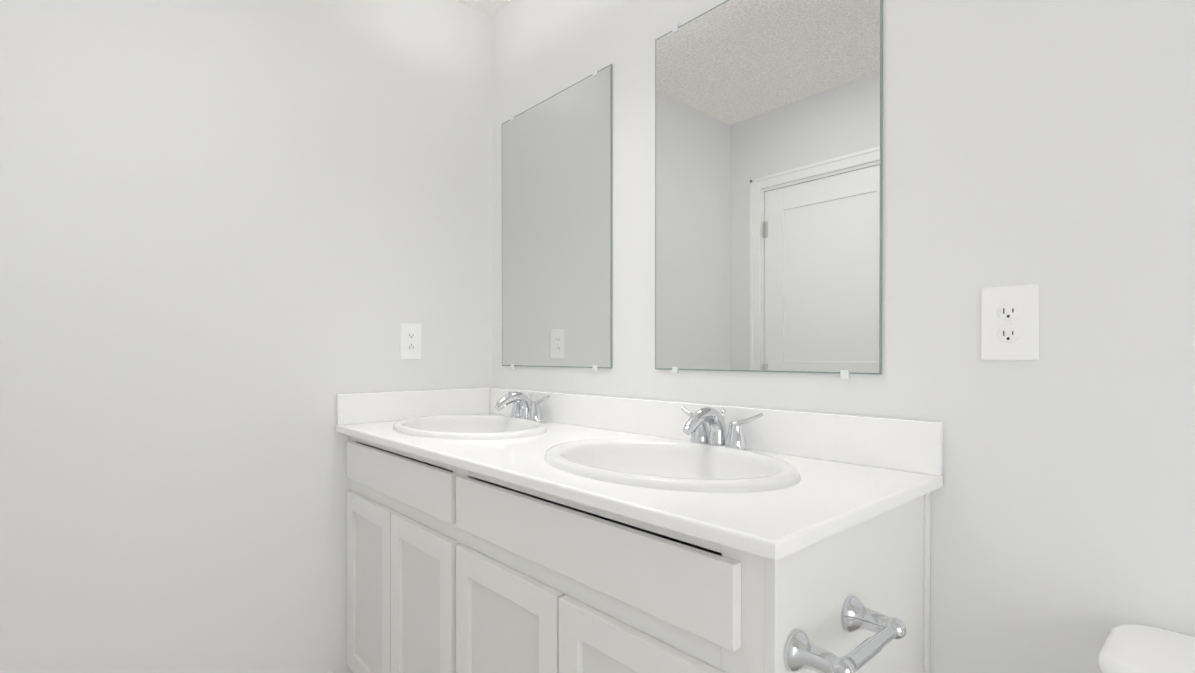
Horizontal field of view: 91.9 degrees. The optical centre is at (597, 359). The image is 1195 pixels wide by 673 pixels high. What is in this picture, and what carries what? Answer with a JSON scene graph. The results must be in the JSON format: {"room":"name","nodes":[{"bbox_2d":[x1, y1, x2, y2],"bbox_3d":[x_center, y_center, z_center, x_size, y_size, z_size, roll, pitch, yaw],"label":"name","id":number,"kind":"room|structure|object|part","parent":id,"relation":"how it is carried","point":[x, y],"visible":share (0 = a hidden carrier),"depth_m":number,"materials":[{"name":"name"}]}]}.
{"room":"bathroom","nodes":[
{"label":"bathroom","id":0,"kind":"room"},
{"bbox_2d":[0,0,491,672],"bbox_3d":[-1.044,-0.122,1.777,1.800,2.440,0.100,0,0,-42],"label":"wall","id":1,"kind":"structure","parent":0,"point":[240,240],"depth_m":1.66,"materials":[{"name":"white paint"}]},
{"bbox_2d":[400,323,420,358],"bbox_3d":[-0.661,-0.064,2.048,0.078,0.128,0.009,0,0,-42],"label":"outlet","id":2,"kind":"object","parent":1,"relation":"attached to","point":[410,340],"visible":1,"depth_m":2.04,"materials":[{"name":"white plastic"}]},
{"bbox_2d":[337,388,487,423],"bbox_3d":[-0.634,0.162,2.063,0.566,0.100,0.019,0,0,-42],"label":"backsplash","id":3,"kind":"structure","parent":1,"relation":"attached to","point":[352,408],"depth_m":2.02,"materials":[{"name":"white stone"}]},
{"bbox_2d":[488,388,942,475],"bbox_3d":[0.110,0.165,1.673,0.019,0.100,1.594,0,0,-42],"label":"backsplash","id":4,"kind":"structure","parent":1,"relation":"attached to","point":[910,445],"depth_m":1.33,"materials":[{"name":"white stone"}]},
{"bbox_2d":[456,0,511,16],"bbox_3d":[0.060,-1.385,0.543,1.800,0.100,3.400,0,0,-42],"label":"ceiling","id":5,"kind":"structure","parent":0,"point":[491,8],"depth_m":2.19,"materials":[{"name":"white paint"}]},
{"bbox_2d":[492,0,1194,672],"bbox_3d":[0.688,-0.118,1.115,0.110,2.440,3.200,0,0,-42],"label":"wall","id":6,"kind":"structure","parent":0,"point":[1048,146],"depth_m":1.12,"materials":[{"name":"white paint"}]},
{"bbox_3d":[-0.162,-0.436,1.984,0.009,0.945,0.610,0,0,-42],"label":"mirror","id":7,"kind":"part","parent":6,"relation":"part of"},
{"bbox_3d":[0.368,-0.432,1.394,0.009,0.945,0.615,0,0,-42],"label":"mirror","id":8,"kind":"part","parent":6,"relation":"part of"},
{"bbox_2d":[981,284,1038,360],"bbox_3d":[0.718,-0.063,1.008,0.008,0.130,0.084,0,0,-42],"label":"duplex electrical outlet","id":9,"kind":"object","parent":6,"relation":"attached to","point":[1009,322],"visible":1,"depth_m":1.00,"materials":[{"name":"white plastic"}]},
{"bbox_3d":[0.060,1.155,0.557,1.800,0.100,3.400,0,0,-42],"label":"floor","id":10,"kind":"structure","parent":0,"visible":0},
{"bbox_2d":[339,432,942,672],"bbox_3d":[-0.073,0.669,1.475,0.562,0.862,1.648,0,0,-42],"label":"bathroom vanity","id":11,"kind":"object","parent":10,"relation":"on","point":[496,530],"depth_m":1.04,"materials":[{"name":"white paint"}]},
{"bbox_2d":[336,412,942,563],"bbox_3d":[-0.101,0.227,1.484,0.587,0.022,1.594,0,0,-42],"label":"countertop","id":12,"kind":"structure","parent":11,"relation":"on","point":[750,501],"depth_m":1.09,"materials":[{"name":"white stone"}]},
{"bbox_2d":[1098,624,1194,672],"bbox_3d":[0.706,0.753,0.498,0.704,0.704,0.472,0,0,-42],"label":"toilet","id":13,"kind":"object","parent":10,"relation":"on","point":[1132,648],"visible":1,"depth_m":0.79,"materials":[{"name":"white ceramic"}]}
]}

